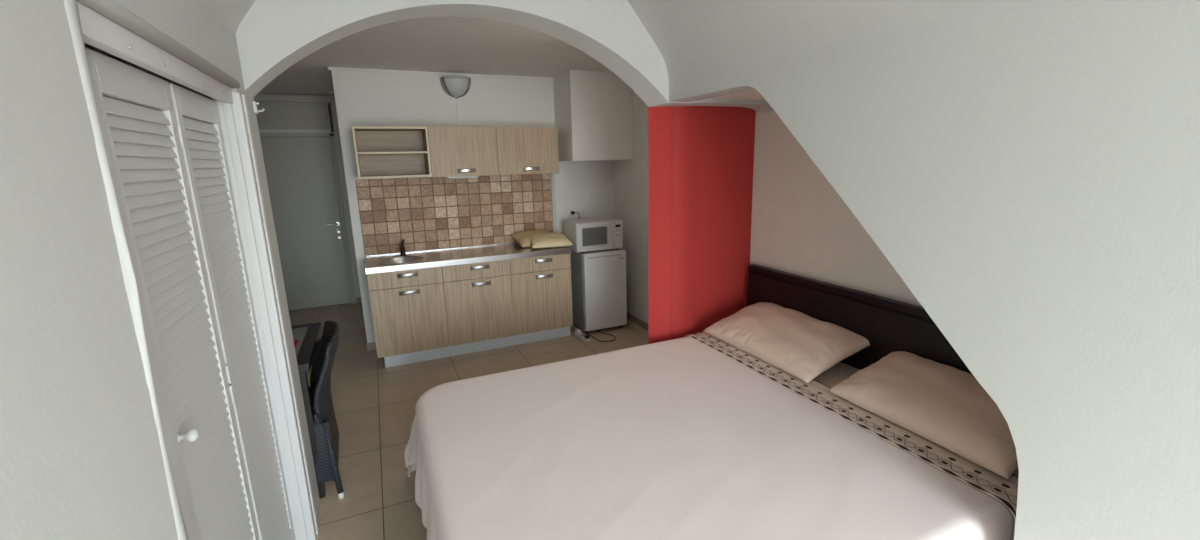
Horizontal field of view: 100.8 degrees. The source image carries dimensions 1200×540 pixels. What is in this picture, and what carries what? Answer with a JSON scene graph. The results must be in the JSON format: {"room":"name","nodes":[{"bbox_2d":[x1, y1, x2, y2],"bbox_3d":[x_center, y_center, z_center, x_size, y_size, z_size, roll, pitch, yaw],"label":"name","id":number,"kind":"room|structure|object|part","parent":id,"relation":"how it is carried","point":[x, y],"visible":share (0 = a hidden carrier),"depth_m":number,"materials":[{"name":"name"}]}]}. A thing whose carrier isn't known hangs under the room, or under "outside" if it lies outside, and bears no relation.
{"room":"studio apartment","nodes":[
{"label":"studio apartment","id":0,"kind":"room"},
{"bbox_2d":[0,0,245,539],"bbox_3d":[-0.370,0.620,-0.126,0.050,2.260,5.250,-7,14,-24],"label":"wall","id":1,"kind":"structure","parent":0,"point":[81,458],"depth_m":0.74,"materials":[{"name":"paint"}]},
{"bbox_2d":[63,0,239,539],"bbox_3d":[-1.103,0.390,1.520,0.038,2.038,1.344,-7,14,-24],"label":"trim","id":2,"kind":"structure","parent":1,"relation":"attached to","point":[109,9],"depth_m":0.93,"materials":[{"name":"paint"}]},
{"bbox_2d":[85,47,258,539],"bbox_3d":[-1.102,0.451,1.412,0.068,1.933,0.476,-7,14,-24],"label":"louvered door","id":3,"kind":"structure","parent":1,"relation":"in","point":[137,105],"depth_m":1.32,"materials":[{"name":"grey paint"}]},
{"bbox_3d":[-1.004,0.404,1.210,0.040,0.034,0.034,-7,14,-24],"label":"knob","id":4,"kind":"part","parent":3,"relation":"part of","materials":[{"name":"grey paint"}]},
{"bbox_2d":[77,2,318,539],"bbox_3d":[-1.157,0.393,1.596,0.093,1.999,1.255,-7,14,-24],"label":"closet frame","id":5,"kind":"object","parent":1,"relation":"attached to","point":[98,31],"visible":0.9,"depth_m":1.93,"materials":[{"name":"grey paint"}]},
{"bbox_2d":[169,83,295,539],"bbox_3d":[-1.320,0.362,1.840,0.033,1.933,0.496,-7,14,-24],"label":"louvered door","id":6,"kind":"structure","parent":1,"relation":"in","point":[196,115],"depth_m":1.78,"materials":[{"name":"grey paint"}]},
{"bbox_2d":[257,93,360,297],"bbox_3d":[-3.418,-0.790,6.008,1.350,2.515,0.150,-7,14,-24],"label":"wall","id":7,"kind":"structure","parent":0,"point":[333,104],"depth_m":5.96,"materials":[{"name":"paint"}]},
{"bbox_2d":[256,103,328,129],"bbox_3d":[-3.510,-1.748,5.660,0.715,0.280,0.037,-7,14,-24],"label":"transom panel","id":8,"kind":"structure","parent":7,"relation":"attached to","point":[274,116],"depth_m":5.65,"materials":[{"name":"paint"}]},
{"bbox_2d":[253,94,331,102],"bbox_3d":[-3.487,-1.936,5.612,0.800,0.075,0.070,-7,14,-24],"label":"trim","id":9,"kind":"structure","parent":7,"relation":"attached to","point":[258,97],"depth_m":5.59,"materials":[{"name":"paint"}]},
{"bbox_2d":[259,133,355,309],"bbox_3d":[-3.505,-0.556,5.932,0.830,2.095,0.121,-7,14,-24],"label":"door","id":10,"kind":"structure","parent":7,"relation":"in","point":[302,171],"depth_m":5.94,"materials":[{"name":"paint"}]},
{"bbox_2d":[327,103,333,131],"bbox_3d":[-3.154,-1.819,5.803,0.030,0.400,0.050,-7,14,-24],"label":"wooden post","id":11,"kind":"object","parent":7,"relation":"attached to","point":[328,104],"visible":0.86,"depth_m":5.79,"materials":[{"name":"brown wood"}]},
{"bbox_2d":[356,297,361,302],"bbox_3d":[-2.945,0.368,6.380,0.345,0.070,0.012,-7,14,-24],"label":"baseboard","id":12,"kind":"structure","parent":7,"relation":"attached to","point":[358,300],"depth_m":6.32,"materials":[{"name":"beige tile"}]},
{"bbox_2d":[84,0,773,514],"bbox_3d":[-0.627,-0.399,2.571,3.900,3.100,0.150,-7,14,-24],"label":"wall","id":13,"kind":"structure","parent":0,"point":[273,35],"depth_m":2.34,"materials":[{"name":"paint"}]},
{"bbox_2d":[252,101,264,113],"bbox_3d":[-1.485,-0.708,2.162,0.039,0.050,0.035,-7,14,-24],"label":"wall hook","id":14,"kind":"object","parent":13,"relation":"attached to","point":[255,107],"visible":1,"depth_m":2.15,"materials":[{"name":"grey paint"}]},
{"bbox_3d":[0.627,-1.130,3.127,0.903,0.022,0.076,-7,14,-24],"label":"curtain rod","id":15,"kind":"object","parent":13,"relation":"attached to","visible":0},
{"bbox_2d":[648,106,755,343],"bbox_3d":[0.679,-0.119,3.392,0.823,2.080,0.068,-7,13,-23],"label":"curtain","id":16,"kind":"object","parent":15,"relation":"hanging from","point":[701,158],"visible":0.69,"depth_m":3.32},
{"bbox_2d":[259,16,611,95],"bbox_3d":[-1.591,-1.801,4.321,3.850,0.100,4.290,-7,14,-24],"label":"ceiling","id":17,"kind":"structure","parent":0,"point":[447,44],"depth_m":3.75,"materials":[{"name":"white paint"}]},
{"bbox_2d":[289,303,647,539],"bbox_3d":[-0.337,1.261,2.492,4.000,0.120,9.950,-7,14,-24],"label":"floor","id":18,"kind":"structure","parent":0,"point":[374,405],"depth_m":3.69,"materials":[{"name":"tile"}]},
{"bbox_2d":[291,322,325,497],"bbox_3d":[-1.972,0.807,2.708,0.835,0.750,0.744,-7,14,-24],"label":"dining table","id":19,"kind":"object","parent":18,"relation":"on","point":[308,335],"visible":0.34,"depth_m":2.59,"materials":[{"name":"black wood"}]},
{"bbox_2d":[294,340,298,349],"bbox_3d":[-1.786,0.442,2.602,0.330,0.003,0.310,-7,14,-24],"label":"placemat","id":20,"kind":"object","parent":19,"relation":"on","point":[295,341],"visible":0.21,"depth_m":2.75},
{"bbox_3d":[-1.981,0.447,2.628,0.717,0.008,0.626,-7,14,-24],"label":"glass","id":21,"kind":"part","parent":19,"relation":"part of","materials":[{"name":"grey"}]},
{"bbox_3d":[-1.981,0.463,2.632,0.835,0.045,0.744,-7,14,-24],"label":"table frame","id":22,"kind":"part","parent":19,"relation":"part of","materials":[{"name":"black wood"}]},
{"bbox_3d":[-1.483,0.853,2.550,0.040,0.705,0.040,-7,14,-24],"label":"leg","id":23,"kind":"part","parent":19,"relation":"part of","materials":[{"name":"black wood"}]},
{"bbox_2d":[309,320,343,498],"bbox_3d":[-1.655,0.758,2.666,0.561,0.848,0.529,-7,14,-24],"label":"rattan chair","id":24,"kind":"object","parent":18,"relation":"on","point":[325,424],"visible":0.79,"depth_m":2.58,"materials":[{"name":"black wicker"}]},
{"bbox_3d":[-1.499,0.553,2.726,0.184,0.458,0.469,-9,15,-31],"label":"backrest","id":25,"kind":"part","parent":24,"relation":"part of","materials":[{"name":"wicker"}]},
{"bbox_3d":[-1.395,0.979,2.587,0.098,0.385,0.030,8,16,37],"label":"leg","id":26,"kind":"part","parent":24,"relation":"part of","materials":[{"name":"wicker"}]},
{"bbox_2d":[367,267,448,357],"bbox_3d":[-1.730,0.305,4.462,0.586,0.728,0.610,-7,14,-24],"label":"base cabinet","id":27,"kind":"object","parent":18,"relation":"on","point":[408,309],"visible":0.98,"depth_m":4.21,"materials":[{"name":"brown wood"}]},
{"bbox_3d":[-1.627,0.068,4.162,0.585,0.142,0.018,-7,14,-24],"label":"drawer","id":28,"kind":"part","parent":27,"relation":"part of","materials":[{"name":"brown wood"}]},
{"bbox_3d":[-1.603,0.044,4.140,0.168,0.040,0.028,-7,14,-24],"label":"handle","id":29,"kind":"part","parent":27,"relation":"part of","materials":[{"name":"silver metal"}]},
{"bbox_3d":[-1.599,0.191,4.172,0.168,0.040,0.028,-7,14,-24],"label":"handle","id":30,"kind":"part","parent":27,"relation":"part of","materials":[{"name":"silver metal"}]},
{"bbox_2d":[384,326,569,367],"bbox_3d":[-1.179,0.644,4.831,1.708,0.117,0.515,-7,14,-24],"label":"plinth","id":31,"kind":"object","parent":18,"relation":"on","point":[390,361],"visible":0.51,"depth_m":4.57,"materials":[{"name":"silver metal"}]},
{"bbox_2d":[442,260,513,345],"bbox_3d":[-1.192,0.240,4.698,0.592,0.728,0.610,-7,14,-24],"label":"base cabinet","id":32,"kind":"object","parent":18,"relation":"on","point":[478,296],"visible":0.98,"depth_m":4.45,"materials":[{"name":"brown wood"}]},
{"bbox_2d":[365,242,570,273],"bbox_3d":[-1.206,-0.147,4.624,1.780,0.057,0.603,-7,14,-24],"label":"countertop","id":33,"kind":"structure","parent":32,"relation":"on","point":[503,251],"depth_m":4.50,"materials":[{"name":"silver metal"}]},
{"bbox_2d":[378,256,423,263],"bbox_3d":[-1.726,-0.015,4.330,0.370,0.155,0.370,-7,14,-24],"label":"sink","id":34,"kind":"object","parent":33,"relation":"in","point":[400,259],"visible":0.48,"depth_m":4.45,"materials":[{"name":"silver metal"}]},
{"bbox_2d":[400,239,406,255],"bbox_3d":[-1.772,-0.193,4.460,0.056,0.148,0.170,-7,14,-24],"label":"mixer tap","id":35,"kind":"object","parent":33,"relation":"on","point":[402,248],"visible":1,"depth_m":4.50,"materials":[{"name":"grey metal"}]},
{"bbox_2d":[510,229,550,246],"bbox_3d":[-0.642,-0.323,4.954,0.420,0.132,0.333,-8,14,-27],"label":"seat cushion","id":36,"kind":"object","parent":33,"relation":"on","point":[523,238],"visible":0.51,"depth_m":4.88,"materials":[{"name":"beige fabric"}]},
{"bbox_2d":[530,233,572,247],"bbox_3d":[-0.494,-0.293,4.826,0.400,0.110,0.326,-5,13,-18],"label":"seat cushion","id":37,"kind":"object","parent":33,"relation":"on","point":[541,240],"visible":0.99,"depth_m":4.72,"materials":[{"name":"beige fabric"}]},
{"bbox_3d":[-1.089,0.003,4.398,0.591,0.142,0.018,-7,14,-24],"label":"drawer","id":38,"kind":"part","parent":32,"relation":"part of","materials":[{"name":"brown wood"}]},
{"bbox_3d":[-1.056,-0.022,4.380,0.168,0.040,0.028,-7,14,-24],"label":"handle","id":39,"kind":"part","parent":32,"relation":"part of","materials":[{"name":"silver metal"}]},
{"bbox_3d":[-1.053,0.125,4.412,0.168,0.040,0.028,-7,14,-24],"label":"handle","id":40,"kind":"part","parent":32,"relation":"part of","materials":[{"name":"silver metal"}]},
{"bbox_2d":[510,253,572,334],"bbox_3d":[-0.654,0.175,4.934,0.586,0.728,0.610,-7,14,-24],"label":"base cabinet","id":41,"kind":"object","parent":18,"relation":"on","point":[541,287],"visible":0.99,"depth_m":4.68,"materials":[{"name":"brown wood"}]},
{"bbox_3d":[-0.551,-0.062,4.634,0.585,0.142,0.018,-7,14,-24],"label":"drawer","id":42,"kind":"part","parent":41,"relation":"part of","materials":[{"name":"brown wood"}]},
{"bbox_3d":[-0.519,-0.087,4.615,0.168,0.040,0.028,-7,14,-24],"label":"handle","id":43,"kind":"part","parent":41,"relation":"part of","materials":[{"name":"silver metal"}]},
{"bbox_3d":[-0.516,0.061,4.648,0.168,0.040,0.028,-7,14,-24],"label":"handle","id":44,"kind":"part","parent":41,"relation":"part of","materials":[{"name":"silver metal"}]},
{"bbox_2d":[570,328,590,341],"bbox_3d":[-0.267,0.603,5.028,0.065,0.070,0.640,-8,14,-27],"label":"power strip","id":45,"kind":"object","parent":18,"relation":"on","point":[577,333],"visible":0.93,"depth_m":4.85,"materials":[{"name":"white plastic"}]},
{"bbox_3d":[-0.175,0.655,4.865,0.052,0.034,0.250,-9,14,-30],"label":"casing","id":46,"kind":"part","parent":45,"relation":"part of","materials":[{"name":"white plastic"}]},
{"bbox_2d":[570,248,626,341],"bbox_3d":[-0.013,0.209,5.039,0.521,0.823,0.767,-7,14,-24],"label":"mini fridge","id":47,"kind":"object","parent":18,"relation":"on","point":[598,278],"visible":0.97,"depth_m":4.94,"materials":[{"name":"grey metal"}]},
{"bbox_2d":[564,217,622,252],"bbox_3d":[-0.065,-0.353,4.997,0.494,0.296,0.339,-7,14,-24],"label":"microwave","id":48,"kind":"object","parent":47,"relation":"on","point":[592,234],"visible":0.99,"depth_m":4.86,"materials":[{"name":"white plastic"}]},
{"bbox_3d":[-0.053,-0.326,4.840,0.385,0.278,0.022,-7,14,-24],"label":"door","id":49,"kind":"part","parent":48,"relation":"part of","materials":[{"name":"white plastic"}]},
{"bbox_3d":[0.173,-0.353,4.939,0.107,0.278,0.022,-7,14,-24],"label":"control panel","id":50,"kind":"part","parent":48,"relation":"part of","materials":[{"name":"white plastic"}]},
{"bbox_3d":[0.021,0.601,4.987,0.284,0.080,0.484,-1,12,3],"label":"power cord","id":51,"kind":"part","parent":47,"relation":"part of","materials":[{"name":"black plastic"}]},
{"bbox_3d":[0.042,-0.167,4.885,0.452,0.024,0.056,-7,14,-24],"label":"trim","id":52,"kind":"part","parent":47,"relation":"part of","materials":[{"name":"white plastic"}]},
{"bbox_3d":[0.055,0.211,4.961,0.456,0.768,0.048,-7,14,-24],"label":"door","id":53,"kind":"part","parent":47,"relation":"part of","materials":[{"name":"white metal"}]},
{"bbox_2d":[747,264,972,374],"bbox_3d":[0.502,0.737,2.259,2.227,0.965,2.015,-7,14,-24],"label":"headboard","id":54,"kind":"object","parent":18,"relation":"on","point":[889,325],"visible":0.12,"depth_m":2.67,"materials":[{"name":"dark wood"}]},
{"bbox_2d":[404,331,1018,539],"bbox_3d":[0.231,0.965,2.202,1.995,0.583,2.067,-7,14,-24],"label":"bedspread","id":55,"kind":"object","parent":54,"relation":"on","point":[696,436],"visible":0.86,"depth_m":1.93,"materials":[{"name":"fabric"}]},
{"bbox_2d":[704,302,869,382],"bbox_3d":[1.074,0.379,2.951,0.483,0.202,0.880,-7,14,-24],"label":"bed pillow","id":56,"kind":"object","parent":55,"relation":"on","point":[801,345],"visible":1,"depth_m":2.77,"materials":[{"name":"beige fabric"}]},
{"bbox_2d":[827,351,1017,478],"bbox_3d":[1.462,0.556,2.130,0.466,0.189,0.760,-7,14,-24],"label":"bed pillow","id":57,"kind":"object","parent":55,"relation":"on","point":[946,406],"visible":0.86,"depth_m":2.05,"materials":[{"name":"beige fabric"}]},
{"bbox_3d":[1.489,0.569,2.681,0.057,0.865,2.015,-7,14,-24],"label":"headboard","id":58,"kind":"part","parent":54,"relation":"part of","materials":[{"name":"black wood"}]},
{"bbox_2d":[814,362,1018,476],"bbox_3d":[1.252,0.717,2.622,0.419,0.313,1.968,-7,14,-24],"label":"sheet","id":59,"kind":"object","parent":54,"relation":"on","point":[839,372],"visible":0.1,"depth_m":2.65,"materials":[{"name":"beige fabric"}]},
{"bbox_2d":[331,70,613,342],"bbox_3d":[-1.069,-0.627,5.011,2.605,2.515,0.150,-7,14,-24],"label":"wall","id":60,"kind":"structure","parent":0,"point":[361,98],"depth_m":4.62,"materials":[{"name":"paint"}]},
{"bbox_2d":[366,338,375,350],"bbox_3d":[-2.190,0.707,4.764,0.097,0.070,0.162,-7,14,-24],"label":"baseboard","id":61,"kind":"structure","parent":60,"relation":"attached to","point":[369,346],"depth_m":4.69,"materials":[{"name":"beige tile"}]},
{"bbox_2d":[352,126,431,178],"bbox_3d":[-1.805,-1.019,4.318,0.583,0.421,0.329,-7,14,-24],"label":"upper cabinet","id":62,"kind":"object","parent":60,"relation":"attached to","point":[380,151],"visible":1,"depth_m":4.41,"materials":[{"name":"beige wood"}]},
{"bbox_3d":[-1.805,-1.017,4.319,0.547,0.016,0.306,-7,14,-24],"label":"shelf","id":63,"kind":"part","parent":62,"relation":"part of","materials":[{"name":"brown wood"}]},
{"bbox_2d":[328,67,551,79],"bbox_3d":[-1.373,-1.791,4.536,1.973,0.023,0.013,-7,14,-24],"label":"crown molding","id":64,"kind":"structure","parent":60,"relation":"attached to","point":[329,68],"depth_m":4.48,"materials":[{"name":"paint"}]},
{"bbox_2d":[355,173,552,255],"bbox_3d":[-1.329,-0.561,4.814,1.810,0.685,0.012,-7,14,-24],"label":"backsplash","id":65,"kind":"structure","parent":60,"relation":"attached to","point":[429,213],"depth_m":4.76,"materials":[{"name":"tile"}]},
{"bbox_2d":[440,77,470,98],"bbox_3d":[-1.302,-1.660,4.526,0.281,0.180,0.132,-7,14,-24],"label":"wall sconce","id":66,"kind":"object","parent":60,"relation":"attached to","point":[457,87],"visible":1,"depth_m":4.50,"materials":[{"name":"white glass"}]},
{"bbox_2d":[456,99,458,126],"bbox_3d":[-1.327,-1.454,4.628,0.012,0.272,0.010,-7,14,-24],"label":"cable conduit","id":67,"kind":"object","parent":60,"relation":"attached to","point":[456,99],"visible":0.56,"depth_m":4.62,"materials":[{"name":"white plastic"}]},
{"bbox_2d":[427,127,498,176],"bbox_3d":[-1.264,-1.078,4.540,0.586,0.427,0.359,-7,14,-24],"label":"upper cabinet","id":68,"kind":"object","parent":60,"relation":"attached to","point":[454,151],"visible":0.99,"depth_m":4.40,"materials":[{"name":"brown wood"}]},
{"bbox_2d":[447,176,477,178],"bbox_3d":[-1.248,-0.849,4.514,0.290,0.024,0.065,-7,14,-24],"label":"light","id":69,"kind":"object","parent":68,"relation":"attached to","point":[457,176],"visible":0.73,"depth_m":4.49,"materials":[{"name":"white plastic"}]},
{"bbox_3d":[-1.188,-0.885,4.429,0.158,0.040,0.028,-7,14,-24],"label":"handle","id":70,"kind":"part","parent":68,"relation":"part of","materials":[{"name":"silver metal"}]},
{"bbox_2d":[496,127,558,174],"bbox_3d":[-0.728,-1.143,4.775,0.588,0.427,0.359,-7,14,-24],"label":"upper cabinet","id":71,"kind":"object","parent":60,"relation":"attached to","point":[520,150],"visible":1,"depth_m":4.64,"materials":[{"name":"brown wood"}]},
{"bbox_3d":[-0.642,-0.951,4.669,0.158,0.040,0.028,-7,14,-24],"label":"handle","id":72,"kind":"part","parent":71,"relation":"part of","materials":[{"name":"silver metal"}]},
{"bbox_2d":[551,173,556,232],"bbox_3d":[-0.481,-0.670,5.180,0.040,0.700,0.020,-7,14,-24],"label":"trim","id":73,"kind":"structure","parent":60,"relation":"attached to","point":[553,194],"depth_m":5.16,"materials":[{"name":"grey paint"}]},
{"bbox_2d":[568,209,575,216],"bbox_3d":[-0.299,-0.610,5.283,0.080,0.080,0.010,-7,14,-24],"label":"wall socket","id":74,"kind":"object","parent":60,"relation":"attached to","point":[569,210],"visible":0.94,"depth_m":5.27,"materials":[{"name":"white plastic"}]},
{"bbox_2d":[578,208,585,215],"bbox_3d":[-0.193,-0.623,5.327,0.080,0.080,0.013,-7,14,-24],"label":"wall socket","id":75,"kind":"object","parent":60,"relation":"attached to","point":[581,211],"visible":1,"depth_m":5.32,"materials":[{"name":"white plastic"}]},
{"bbox_2d":[553,70,632,160],"bbox_3d":[-0.069,-1.507,4.943,0.645,0.813,0.470,-7,14,-24],"label":"cabinet","id":76,"kind":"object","parent":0,"point":[593,110],"depth_m":4.73,"materials":[{"name":"paint"}]},
{"bbox_2d":[202,0,1010,88],"bbox_3d":[0.529,-0.898,-0.026,2.340,0.960,5.250,-7,14,-24],"label":"ceiling","id":77,"kind":"structure","parent":0,"point":[696,40],"depth_m":2.07,"materials":[{"name":"paint"}]},
{"bbox_2d":[709,89,764,99],"bbox_3d":[1.278,0.078,2.293,0.660,2.200,2.100,-7,14,-24],"label":"ceiling","id":78,"kind":"structure","parent":0,"point":[753,94],"depth_m":2.90,"materials":[{"name":"white paint"}]},
{"bbox_2d":[613,91,921,322],"bbox_3d":[1.230,-0.532,3.209,0.120,3.000,5.300,-7,14,-24],"label":"wall","id":79,"kind":"structure","parent":0,"point":[800,225],"depth_m":3.18,"materials":[{"name":"white paint"}]},
{"bbox_2d":[627,312,647,329],"bbox_3d":[0.615,0.639,4.768,0.012,0.070,2.150,-7,14,-24],"label":"baseboard","id":80,"kind":"structure","parent":79,"relation":"attached to","point":[631,317],"depth_m":5.22,"materials":[{"name":"beige tile"}]},
{"bbox_2d":[669,0,1199,539],"bbox_3d":[1.564,0.387,0.723,0.140,2.260,5.250,-7,14,-24],"label":"wall","id":81,"kind":"structure","parent":0,"point":[1028,170],"depth_m":1.30,"materials":[{"name":"paint"}]}
]}

